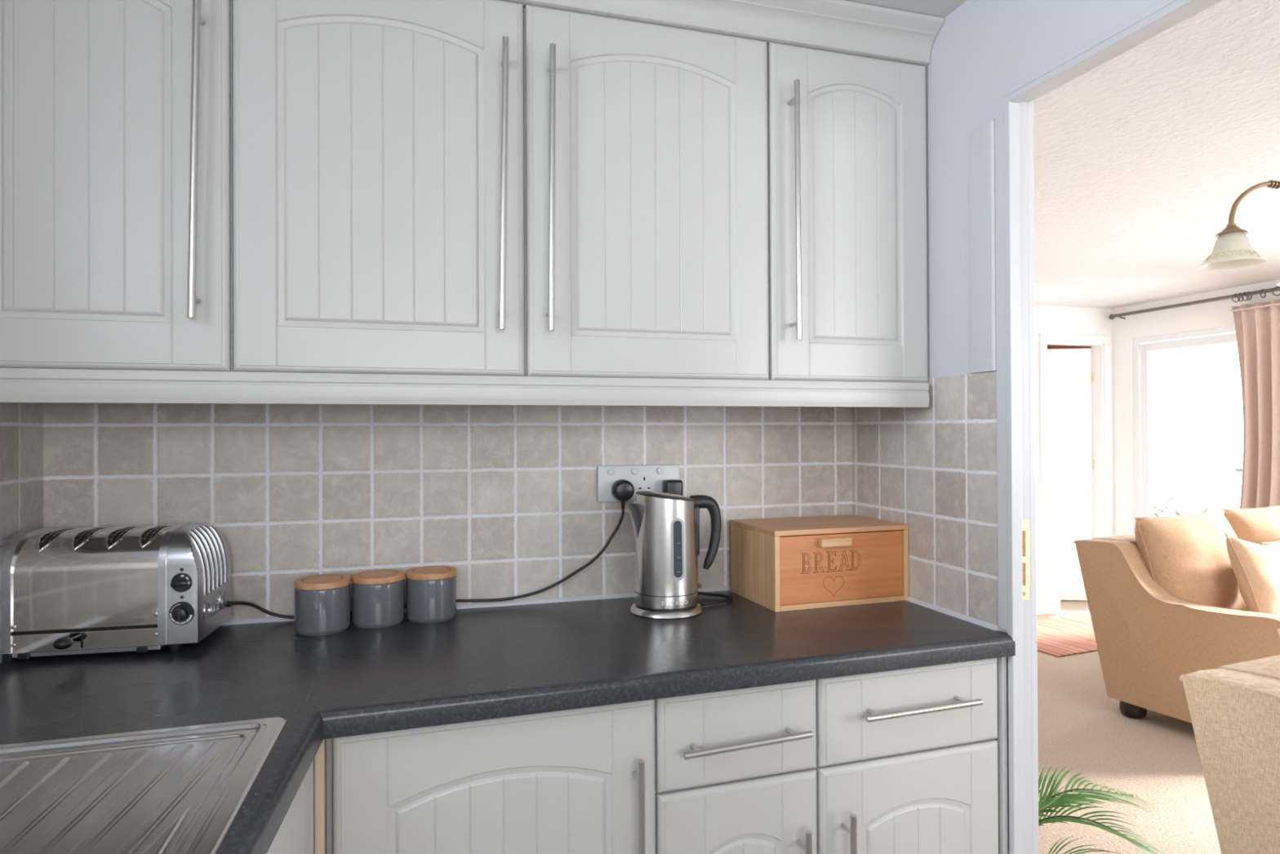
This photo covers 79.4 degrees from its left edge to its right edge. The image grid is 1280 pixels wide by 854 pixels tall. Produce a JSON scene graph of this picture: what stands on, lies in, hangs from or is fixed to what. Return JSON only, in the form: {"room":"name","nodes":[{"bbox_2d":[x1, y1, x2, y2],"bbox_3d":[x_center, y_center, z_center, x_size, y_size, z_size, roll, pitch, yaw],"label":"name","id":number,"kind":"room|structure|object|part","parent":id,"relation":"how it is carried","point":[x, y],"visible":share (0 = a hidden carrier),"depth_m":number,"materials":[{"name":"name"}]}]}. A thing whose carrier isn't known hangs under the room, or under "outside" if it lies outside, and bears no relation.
{"room":"kitchen","nodes":[
{"label":"kitchen","id":0,"kind":"room"},
{"bbox_2d":[0,403,43,656],"bbox_3d":[-0.784,0.211,0.028,0.120,2.195,3.058,0,0,-17],"label":"wall","id":1,"kind":"structure","parent":0,"point":[21,424],"depth_m":1.42,"materials":[{"name":"beige tile"}]},
{"bbox_2d":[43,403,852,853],"bbox_3d":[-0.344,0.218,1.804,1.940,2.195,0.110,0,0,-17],"label":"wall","id":2,"kind":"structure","parent":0,"point":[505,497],"depth_m":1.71,"materials":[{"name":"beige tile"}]},
{"bbox_2d":[0,0,233,371],"bbox_3d":[-0.925,-0.447,1.389,0.391,0.707,0.358,0,0,-17],"label":"upper cabinet","id":3,"kind":"object","parent":2,"relation":"attached to","point":[117,224],"visible":0.96,"depth_m":1.26,"materials":[{"name":"grey wood"}]},
{"bbox_3d":[-0.736,-0.447,1.280,0.021,0.537,0.040,0,0,-17],"label":"handle","id":4,"kind":"part","parent":3,"relation":"part of","materials":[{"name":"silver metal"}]},
{"bbox_2d":[232,0,524,376],"bbox_3d":[-0.496,-0.448,1.517,0.501,0.707,0.358,0,0,-17],"label":"upper cabinet","id":5,"kind":"object","parent":2,"relation":"attached to","point":[378,145],"visible":0.98,"depth_m":1.38,"materials":[{"name":"grey wood"}]},
{"bbox_3d":[-0.253,-0.446,1.424,0.021,0.536,0.040,0,0,-17],"label":"handle","id":6,"kind":"part","parent":5,"relation":"part of","materials":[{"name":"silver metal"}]},
{"bbox_2d":[0,586,998,662],"bbox_3d":[-0.223,0.399,1.495,1.793,0.009,0.550,0,0,-17],"label":"trim","id":7,"kind":"structure","parent":2,"relation":"attached to","point":[273,619],"depth_m":1.74,"materials":[{"name":"grey"}]},
{"bbox_2d":[596,464,679,502],"bbox_3d":[-0.004,0.133,1.842,0.205,0.086,0.013,0,0,-17],"label":"socket","id":8,"kind":"object","parent":2,"relation":"attached to","point":[650,477],"visible":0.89,"depth_m":1.83,"materials":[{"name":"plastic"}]},
{"bbox_2d":[607,467,614,475],"bbox_3d":[-0.068,0.105,1.819,0.016,0.016,0.004,0,0,-17],"label":"rocker switch","id":9,"kind":"object","parent":8,"relation":"attached to","point":[611,471],"depth_m":1.82,"materials":[{"name":"grey plastic"}]},
{"bbox_2d":[611,479,634,508],"bbox_3d":[-0.039,0.157,1.811,0.051,0.068,0.033,0,0,-17],"label":"plug","id":10,"kind":"object","parent":8,"relation":"in","point":[622,490],"visible":1,"depth_m":1.80,"materials":[{"name":"black plastic"}]},
{"bbox_2d":[631,467,638,474],"bbox_3d":[-0.012,0.105,1.835,0.016,0.016,0.004,0,0,-17],"label":"rocker switch","id":11,"kind":"object","parent":8,"relation":"attached to","point":[633,470],"depth_m":1.83,"materials":[{"name":"grey plastic"}]},
{"bbox_2d":[656,466,663,474],"bbox_3d":[0.048,0.105,1.853,0.016,0.016,0.004,0,0,-17],"label":"rocker switch","id":12,"kind":"object","parent":8,"relation":"attached to","point":[660,470],"depth_m":1.85,"materials":[{"name":"grey plastic"}]},
{"bbox_2d":[662,479,683,496],"bbox_3d":[0.078,0.160,1.844,0.043,0.068,0.036,0,0,-17],"label":"plug","id":13,"kind":"object","parent":8,"relation":"in","point":[669,486],"visible":0.48,"depth_m":1.83,"materials":[{"name":"black plastic"}]},
{"bbox_2d":[523,4,768,380],"bbox_3d":[-0.012,-0.449,1.662,0.508,0.707,0.358,0,0,-17],"label":"upper cabinet","id":14,"kind":"object","parent":2,"relation":"attached to","point":[646,205],"visible":0.96,"depth_m":1.52,"materials":[{"name":"grey wood"}]},
{"bbox_2d":[0,368,928,407],"bbox_3d":[-0.219,-0.067,1.445,1.774,0.054,0.019,0,0,-17],"label":"trim","id":15,"kind":"structure","parent":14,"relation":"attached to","point":[17,385],"depth_m":1.39,"materials":[{"name":"grey wood"}]},
{"bbox_3d":[-0.168,-0.446,1.450,0.017,0.534,0.040,0,0,-17],"label":"handle","id":16,"kind":"part","parent":14,"relation":"part of","materials":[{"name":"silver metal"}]},
{"bbox_2d":[498,0,944,66],"bbox_3d":[-0.211,-0.843,1.444,1.792,0.075,0.072,0,0,-17],"label":"crown molding","id":17,"kind":"structure","parent":14,"relation":"on","point":[839,26],"depth_m":1.60,"materials":[{"name":"grey wood"}]},
{"bbox_2d":[766,42,928,382],"bbox_3d":[0.417,-0.451,1.791,0.386,0.707,0.358,0,0,-17],"label":"upper cabinet","id":18,"kind":"object","parent":2,"relation":"attached to","point":[846,134],"visible":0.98,"depth_m":1.65,"materials":[{"name":"grey wood"}]},
{"bbox_3d":[0.320,-0.445,1.595,0.014,0.533,0.040,0,0,-17],"label":"handle","id":19,"kind":"part","parent":18,"relation":"part of","materials":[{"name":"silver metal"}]},
{"bbox_2d":[523,0,1279,308],"bbox_3d":[1.663,-0.916,2.199,6.059,0.060,6.000,0,0,-17],"label":"ceiling","id":20,"kind":"structure","parent":0,"point":[1144,157],"depth_m":2.60,"materials":[{"name":"white paint"}]},
{"bbox_2d":[1198,180,1279,285],"bbox_3d":[1.784,-0.660,1.959,0.596,0.476,0.592,0,0,-17],"label":"ceiling light","id":21,"kind":"object","parent":20,"relation":"attached to","point":[1233,249],"visible":1,"depth_m":1.99,"materials":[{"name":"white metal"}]},
{"bbox_3d":[1.534,-0.463,2.000,0.142,0.085,0.142,0,0,-17],"label":"lamp shade","id":22,"kind":"part","parent":21,"relation":"part of","materials":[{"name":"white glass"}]},
{"bbox_3d":[1.661,-0.577,2.002,0.268,0.121,0.012,0,0,-1],"label":"arm","id":23,"kind":"part","parent":21,"relation":"part of","materials":[{"name":"gold metal"}]},
{"bbox_2d":[851,0,1160,853],"bbox_3d":[1.014,0.191,0.567,0.048,2.225,3.260,0,0,-17],"label":"wall","id":24,"kind":"structure","parent":0,"point":[931,469],"depth_m":1.63,"materials":[{"name":"grey paint"}]},
{"bbox_2d":[968,120,996,373],"bbox_3d":[0.689,-0.358,1.558,0.011,0.494,0.078,0,0,-17],"label":"trim","id":25,"kind":"structure","parent":24,"relation":"attached to","point":[982,140],"depth_m":1.55,"materials":[{"name":"grey paint"}]},
{"bbox_2d":[994,106,1008,631],"bbox_3d":[0.708,-0.113,1.506,0.008,1.016,0.026,0,0,-17],"label":"trim","id":26,"kind":"structure","parent":24,"relation":"attached to","point":[999,114],"depth_m":1.50,"materials":[{"name":"grey wood"}]},
{"bbox_2d":[1022,519,1030,599],"bbox_3d":[0.747,0.257,1.497,0.023,0.156,0.002,0,0,-17],"label":"strike plate","id":27,"kind":"object","parent":24,"relation":"attached to","point":[1025,532],"visible":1,"depth_m":1.50,"materials":[{"name":"gold metal"}]},
{"bbox_2d":[1004,0,1177,97],"bbox_3d":[0.824,-0.648,1.112,0.008,0.014,0.802,0,0,-17],"label":"trim","id":28,"kind":"structure","parent":24,"relation":"attached to","point":[1161,4],"depth_m":1.30,"materials":[{"name":"grey"}]},
{"bbox_2d":[1004,0,1223,853],"bbox_3d":[0.850,0.333,1.118,0.058,1.948,0.794,0,0,-17],"label":"trim","id":29,"kind":"structure","parent":24,"relation":"attached to","point":[1020,742],"depth_m":1.48,"materials":[{"name":"grey wood"}]},
{"bbox_2d":[1047,344,1090,348],"bbox_3d":[2.720,0.101,6.370,1.650,2.450,1.400,0,0,-17],"label":"wall","id":30,"kind":"structure","parent":0,"point":[1049,346],"depth_m":6.31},
{"bbox_2d":[1034,304,1114,536],"bbox_3d":[0.684,0.226,4.977,6.350,2.205,0.100,0,0,-17],"label":"wall","id":31,"kind":"structure","parent":0,"point":[1051,319],"depth_m":5.66,"materials":[{"name":"white paint"}]},
{"bbox_2d":[1047,348,1094,600],"bbox_3d":[3.178,0.360,5.846,0.510,1.907,0.088,0,0,5],"label":"door","id":32,"kind":"structure","parent":31,"relation":"in","point":[1070,375],"depth_m":5.85,"materials":[{"name":"white"}]},
{"bbox_3d":[3.174,0.341,5.854,0.320,1.600,0.004,0,0,5],"label":"panel moulding","id":33,"kind":"part","parent":32,"relation":"part of","materials":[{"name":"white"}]},
{"bbox_2d":[1039,333,1111,537],"bbox_3d":[3.194,0.321,5.718,0.645,2.000,0.118,0,0,-17],"label":"trim","id":34,"kind":"structure","parent":31,"relation":"attached to","point":[1101,385],"depth_m":5.75,"materials":[{"name":"white wood"}]},
{"bbox_2d":[1037,500,1239,853],"bbox_3d":[6.034,1.365,5.213,12.270,0.120,15.000,0,0,-17],"label":"floor","id":35,"kind":"structure","parent":0,"point":[1154,757],"depth_m":3.03,"materials":[{"name":"beige carpet"}]},
{"bbox_2d":[1035,524,1061,619],"bbox_3d":[2.650,1.010,5.356,0.454,0.622,0.245,0,0,-17],"label":"base cabinet","id":36,"kind":"object","parent":35,"relation":"on","point":[1048,593],"visible":0.27,"depth_m":5.27,"materials":[{"name":"white paint"}]},
{"bbox_2d":[1036,614,1097,657],"bbox_3d":[2.729,1.313,4.903,1.000,0.010,0.650,0,0,-23],"label":"rug","id":37,"kind":"object","parent":35,"relation":"on","point":[1068,635],"visible":0.42,"depth_m":4.82,"materials":[{"name":"pink fabric"}]},
{"bbox_2d":[1038,765,1170,853],"bbox_3d":[0.962,1.054,1.881,0.642,0.512,0.462,-1,0,44],"label":"potted palm","id":38,"kind":"object","parent":35,"relation":"on","point":[1064,800],"visible":0.42,"depth_m":1.79,"materials":[{"name":"plant"}]},
{"bbox_2d":[1074,533,1279,723],"bbox_3d":[2.975,0.919,3.630,1.550,0.783,0.893,0,0,-25],"label":"sofa","id":39,"kind":"object","parent":35,"relation":"on","point":[1147,637],"visible":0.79,"depth_m":3.39,"materials":[{"name":"beige fabric"}]},
{"bbox_2d":[1134,510,1249,610],"bbox_3d":[2.599,0.657,3.618,0.665,0.491,0.280,0,0,-25],"label":"cushion","id":40,"kind":"object","parent":39,"relation":"on","point":[1187,556],"visible":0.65,"depth_m":3.49,"materials":[{"name":"beige fabric"}]},
{"bbox_2d":[1223,505,1279,545],"bbox_3d":[3.219,0.651,3.909,0.645,0.491,0.280,0,0,-25],"label":"cushion","id":41,"kind":"object","parent":39,"relation":"on","point":[1259,526],"visible":0.32,"depth_m":3.80,"materials":[{"name":"beige fabric"}]},
{"bbox_2d":[1224,533,1279,613],"bbox_3d":[2.781,0.695,3.407,0.506,0.460,0.230,0,0,-28],"label":"cushion","id":42,"kind":"object","parent":39,"relation":"on","point":[1255,566],"visible":0.81,"depth_m":3.33,"materials":[{"name":"beige fabric"}]},
{"bbox_2d":[1261,540,1279,548],"bbox_3d":[3.194,0.684,3.645,0.498,0.486,0.219,0,0,-23],"label":"cushion","id":43,"kind":"object","parent":39,"relation":"on","point":[1277,543],"visible":0.27,"depth_m":3.64,"materials":[{"name":"beige fabric"}]},
{"bbox_2d":[1179,654,1279,853],"bbox_3d":[1.772,0.913,1.444,0.920,0.783,0.893,0,0,-22],"label":"armchair","id":44,"kind":"object","parent":35,"relation":"on","point":[1234,708],"visible":1,"depth_m":1.58,"materials":[{"name":"beige fabric"}]},
{"bbox_2d":[1152,495,1239,516],"bbox_3d":[5.058,1.015,7.529,0.813,0.674,2.072,0,0,-17],"label":"shrub","id":45,"kind":"object","parent":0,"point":[1171,498],"visible":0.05,"depth_m":7.44,"materials":[{"name":"green plant"}]},
{"bbox_2d":[1112,279,1279,535],"bbox_3d":[4.489,0.198,2.984,0.200,2.205,5.900,0,0,-17],"label":"wall","id":46,"kind":"structure","parent":0,"point":[1214,314],"depth_m":5.64,"materials":[{"name":"white paint"}]},
{"bbox_2d":[1133,325,1242,525],"bbox_3d":[4.146,0.324,3.903,0.092,1.965,3.640,0,0,-17],"label":"window","id":47,"kind":"structure","parent":46,"relation":"in","point":[1143,347],"depth_m":5.55,"materials":[{"name":"white plastic"}]},
{"bbox_3d":[3.830,0.273,4.869,0.040,0.180,0.120,0,0,-17],"label":"handle","id":48,"kind":"part","parent":47,"relation":"part of","materials":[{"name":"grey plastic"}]},
{"bbox_2d":[1108,286,1279,319],"bbox_3d":[3.937,-0.824,4.321,0.087,0.044,2.965,0,0,-17],"label":"curtain rod","id":49,"kind":"object","parent":46,"relation":"attached to","point":[1112,317],"visible":1,"depth_m":5.13,"materials":[{"name":"grey metal"}]},
{"bbox_2d":[1240,292,1248,301],"bbox_3d":[3.769,-0.812,4.806,0.056,0.056,0.007,0,0,-9],"label":"curtain ring","id":50,"kind":"object","parent":49,"relation":"hanging from","point":[1243,292],"visible":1,"depth_m":4.80,"materials":[{"name":"grey metal"}]},
{"bbox_2d":[1245,291,1252,300],"bbox_3d":[3.776,-0.813,4.784,0.056,0.056,0.007,0,0,-22],"label":"curtain ring","id":51,"kind":"object","parent":49,"relation":"hanging from","point":[1247,299],"visible":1,"depth_m":4.78,"materials":[{"name":"grey metal"}]},
{"bbox_2d":[1259,288,1266,297],"bbox_3d":[3.799,-0.813,4.705,0.056,0.056,0.007,0,0,-24],"label":"curtain ring","id":52,"kind":"object","parent":49,"relation":"hanging from","point":[1261,296],"visible":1,"depth_m":4.70,"materials":[{"name":"grey metal"}]},
{"bbox_2d":[1271,286,1279,296],"bbox_3d":[3.822,-0.814,4.628,0.056,0.056,0.007,0,0,8],"label":"curtain ring","id":53,"kind":"object","parent":49,"relation":"hanging from","point":[1273,288],"visible":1,"depth_m":4.63,"materials":[{"name":"grey metal"}]},
{"bbox_3d":[3.761,-0.812,4.831,0.056,0.056,0.007,0,0,-19],"label":"curtain ring","id":54,"kind":"object","parent":49,"relation":"hanging from","visible":0},
{"bbox_2d":[1230,299,1279,508],"bbox_3d":[3.859,0.251,4.510,0.132,2.030,0.794,0,0,-17],"label":"curtain","id":55,"kind":"object","parent":54,"relation":"hanging from","point":[1257,325],"visible":0.62,"depth_m":4.70,"materials":[{"name":"pink fabric"}]},
{"bbox_3d":[0.092,1.331,0.284,1.939,0.050,3.260,0,0,-17],"label":"floor","id":56,"kind":"structure","parent":0,"visible":0},
{"bbox_2d":[266,760,314,853],"bbox_3d":[-0.589,0.877,0.746,0.480,0.868,0.627,0,0,-12],"label":"base cabinet","id":57,"kind":"object","parent":56,"relation":"on","point":[295,835],"visible":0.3,"depth_m":1.00,"materials":[{"name":"grey wood"}]},
{"bbox_2d":[0,590,1015,853],"bbox_3d":[-0.087,0.420,1.040,1.793,0.038,1.500,0,0,-17],"label":"countertop","id":58,"kind":"structure","parent":57,"relation":"on","point":[477,664],"depth_m":1.30,"materials":[{"name":"grey laminate"}]},
{"bbox_2d":[0,522,231,663],"bbox_3d":[-0.963,0.296,1.425,0.331,0.221,0.235,0,0,-12],"label":"toaster","id":59,"kind":"object","parent":58,"relation":"on","point":[141,588],"visible":1,"depth_m":1.36,"materials":[{"name":"silver metal"}]},
{"bbox_3d":[-0.982,0.368,1.314,0.028,0.019,0.028,0,0,-12],"label":"lever knob","id":60,"kind":"part","parent":59,"relation":"part of","materials":[{"name":"black plastic"}]},
{"bbox_3d":[-0.977,0.364,1.332,0.004,0.009,0.029,0,0,18],"label":"lever","id":61,"kind":"part","parent":59,"relation":"part of","materials":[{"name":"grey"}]},
{"bbox_3d":[-0.985,0.373,1.438,0.233,0.032,0.191,0,0,-12],"label":"crumb panel","id":62,"kind":"part","parent":59,"relation":"part of","materials":[{"name":"silver metal"}]},
{"bbox_3d":[-0.985,0.392,1.435,0.229,0.010,0.178,0,0,-12],"label":"plate","id":63,"kind":"part","parent":59,"relation":"part of","materials":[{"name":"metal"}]},
{"bbox_2d":[230,508,624,618],"bbox_3d":[-0.436,0.296,1.697,0.833,0.216,0.042,0,0,-19],"label":"power cord","id":64,"kind":"object","parent":59,"relation":"attached to","point":[236,602],"visible":0.77,"depth_m":1.75,"materials":[{"name":"black rubber"}]},
{"bbox_2d":[0,716,286,853],"bbox_3d":[-0.593,0.474,0.614,0.462,0.157,0.816,0,0,-17],"label":"sink","id":65,"kind":"object","parent":58,"relation":"in","point":[178,789],"visible":1,"depth_m":0.86,"materials":[{"name":"silver metal"}]},
{"bbox_2d":[293,573,351,635],"bbox_3d":[-0.635,0.355,1.545,0.105,0.102,0.105,0,0,-34],"label":"canister","id":66,"kind":"object","parent":58,"relation":"on","point":[322,602],"visible":1,"depth_m":1.50,"materials":[{"name":"grey ceramic"}]},
{"bbox_3d":[-0.636,0.312,1.545,0.105,0.017,0.105,0,0,-34],"label":"lid","id":67,"kind":"part","parent":66,"relation":"part of","materials":[{"name":"brown wood"}]},
{"bbox_2d":[351,568,404,628],"bbox_3d":[-0.542,0.354,1.598,0.105,0.102,0.105,0,0,37],"label":"canister","id":68,"kind":"object","parent":58,"relation":"on","point":[377,595],"visible":1,"depth_m":1.56,"materials":[{"name":"grey ceramic"}]},
{"bbox_3d":[-0.542,0.312,1.599,0.105,0.017,0.105,0,0,37],"label":"lid","id":69,"kind":"part","parent":68,"relation":"part of","materials":[{"name":"brown wood"}]},
{"bbox_2d":[405,565,457,622],"bbox_3d":[-0.443,0.354,1.639,0.105,0.102,0.105,0,0,24],"label":"canister","id":70,"kind":"object","parent":58,"relation":"on","point":[430,590],"visible":1,"depth_m":1.60,"materials":[{"name":"grey ceramic"}]},
{"bbox_3d":[-0.443,0.312,1.640,0.105,0.017,0.105,0,0,24],"label":"lid","id":71,"kind":"part","parent":70,"relation":"part of","materials":[{"name":"brown wood"}]},
{"bbox_2d":[626,490,721,619],"bbox_3d":[0.070,0.271,1.686,0.187,0.264,0.159,0,0,20],"label":"kettle","id":72,"kind":"object","parent":58,"relation":"on","point":[666,526],"visible":1,"depth_m":1.63,"materials":[{"name":"metal"}]},
{"bbox_3d":[-0.012,0.208,1.673,0.036,0.088,0.074,0,0,-15],"label":"spout","id":73,"kind":"part","parent":72,"relation":"part of","materials":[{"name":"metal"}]},
{"bbox_3d":[0.057,0.151,1.691,0.132,0.023,0.132,0,0,-15],"label":"lid","id":74,"kind":"part","parent":72,"relation":"part of","materials":[{"name":"black plastic"}]},
{"bbox_3d":[0.057,0.147,1.691,0.081,0.012,0.081,0,0,-15],"label":"lid plate","id":75,"kind":"part","parent":72,"relation":"part of","materials":[{"name":"metal"}]},
{"bbox_3d":[0.080,0.257,1.626,0.019,0.119,0.007,0,0,-15],"label":"gauge glass","id":76,"kind":"part","parent":72,"relation":"part of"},
{"bbox_3d":[0.122,0.222,1.708,0.014,0.122,0.025,0,0,-15],"label":"handle mount","id":77,"kind":"part","parent":72,"relation":"part of","materials":[{"name":"black plastic"}]},
{"bbox_3d":[0.147,0.234,1.714,0.069,0.167,0.034,0,0,-15],"label":"handle","id":78,"kind":"part","parent":72,"relation":"part of","materials":[{"name":"grey plastic"}]},
{"bbox_2d":[697,591,733,605],"bbox_3d":[0.151,0.297,1.811,0.109,0.211,0.144,0,0,-25],"label":"power cord","id":79,"kind":"object","parent":58,"relation":"on","point":[730,597],"visible":0.54,"depth_m":1.78,"materials":[{"name":"black rubber"}]},
{"bbox_2d":[730,514,908,611],"bbox_3d":[0.424,0.315,1.833,0.347,0.176,0.241,0,0,-18],"label":"bread box","id":80,"kind":"object","parent":58,"relation":"on","point":[778,564],"visible":1,"depth_m":1.74,"materials":[{"name":"brown wood"}]},
{"bbox_3d":[0.264,0.321,1.787,0.012,0.164,0.226,0,0,-18],"label":"panel","id":81,"kind":"part","parent":80,"relation":"part of","materials":[{"name":"brown wood"}]},
{"bbox_3d":[0.391,0.301,1.713,0.004,0.038,0.001,0,0,-18],"label":"letter stem","id":82,"kind":"part","parent":80,"relation":"part of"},
{"bbox_3d":[0.422,0.233,1.840,0.347,0.012,0.228,0,0,-18],"label":"panel","id":83,"kind":"part","parent":80,"relation":"part of","materials":[{"name":"brown wood"}]},
{"bbox_3d":[0.423,0.301,1.723,0.004,0.038,0.001,0,0,-18],"label":"letter stem","id":84,"kind":"part","parent":80,"relation":"part of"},
{"bbox_3d":[0.435,0.256,1.719,0.078,0.019,0.016,0,0,-18],"label":"handle","id":85,"kind":"part","parent":80,"relation":"part of","materials":[{"name":"brown wood"}]},
{"bbox_3d":[0.456,0.315,1.740,0.320,0.149,0.010,0,0,-18],"label":"door","id":86,"kind":"part","parent":80,"relation":"part of","materials":[{"name":"orange wood"}]},
{"bbox_3d":[0.423,0.397,1.839,0.322,0.012,0.226,0,0,-18],"label":"panel","id":87,"kind":"part","parent":80,"relation":"part of","materials":[{"name":"brown wood"}]},
{"bbox_3d":[0.581,0.320,1.892,0.012,0.164,0.226,0,0,-18],"label":"panel","id":88,"kind":"part","parent":80,"relation":"part of","materials":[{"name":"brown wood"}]},
{"bbox_2d":[325,698,654,853],"bbox_3d":[-0.289,0.880,1.425,0.507,0.868,0.580,0,0,-18],"label":"base cabinet","id":89,"kind":"object","parent":56,"relation":"on","point":[581,780],"depth_m":1.19,"materials":[{"name":"grey wood"}]},
{"bbox_2d":[314,738,325,853],"bbox_3d":[-0.459,0.829,1.109,0.012,0.768,0.028,0,0,-17],"label":"post","id":90,"kind":"object","parent":89,"relation":"attached to","point":[320,757],"visible":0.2,"depth_m":1.10,"materials":[{"name":"beige wood"}]},
{"bbox_3d":[-0.453,0.829,1.127,0.008,0.768,0.014,0,0,-17],"label":"corner filler","id":91,"kind":"part","parent":89,"relation":"part of","materials":[{"name":"white wood"}]},
{"bbox_3d":[-0.001,0.795,1.236,0.012,0.532,0.040,0,0,-18],"label":"handle","id":92,"kind":"part","parent":89,"relation":"part of","materials":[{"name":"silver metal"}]},
{"bbox_2d":[654,680,817,853],"bbox_3d":[0.096,0.879,1.552,0.304,0.868,0.580,0,0,-18],"label":"base cabinet","id":93,"kind":"object","parent":56,"relation":"on","point":[735,773],"visible":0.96,"depth_m":1.31,"materials":[{"name":"grey wood"}]},
{"bbox_3d":[0.171,0.526,1.326,0.300,0.160,0.019,0,0,-18],"label":"drawer","id":94,"kind":"part","parent":93,"relation":"part of","materials":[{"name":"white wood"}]},
{"bbox_3d":[0.172,0.895,1.324,0.300,0.572,0.019,0,0,-18],"label":"door","id":95,"kind":"part","parent":93,"relation":"part of","materials":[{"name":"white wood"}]},
{"bbox_3d":[0.178,0.529,1.297,0.234,0.018,0.040,0,0,-18],"label":"handle","id":96,"kind":"part","parent":93,"relation":"part of","materials":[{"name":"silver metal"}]},
{"bbox_3d":[0.284,0.926,1.330,0.012,0.470,0.040,0,0,-18],"label":"handle","id":97,"kind":"part","parent":93,"relation":"part of","materials":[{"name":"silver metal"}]},
{"bbox_2d":[813,656,1008,853],"bbox_3d":[0.437,0.878,1.665,0.411,0.868,0.580,0,0,-18],"label":"base cabinet","id":98,"kind":"object","parent":56,"relation":"on","point":[907,758],"depth_m":1.43,"materials":[{"name":"grey wood"}]},
{"bbox_3d":[0.369,0.918,1.358,0.012,0.484,0.040,0,0,-18],"label":"handle","id":99,"kind":"part","parent":98,"relation":"part of","materials":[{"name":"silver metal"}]},
{"bbox_3d":[0.505,0.525,1.437,0.396,0.160,0.019,0,0,-18],"label":"drawer","id":100,"kind":"part","parent":98,"relation":"part of","materials":[{"name":"white wood"}]},
{"bbox_3d":[0.507,0.894,1.435,0.396,0.572,0.019,0,0,-18],"label":"door","id":101,"kind":"part","parent":98,"relation":"part of","materials":[{"name":"white wood"}]},
{"bbox_3d":[0.511,0.512,1.408,0.248,0.014,0.040,0,0,-18],"label":"handle","id":102,"kind":"part","parent":98,"relation":"part of","materials":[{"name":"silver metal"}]},
{"bbox_3d":[0.704,0.875,1.495,0.011,0.868,0.015,0,0,-17],"label":"filler strip","id":103,"kind":"part","parent":98,"relation":"part of","materials":[{"name":"white wood"}]}
]}

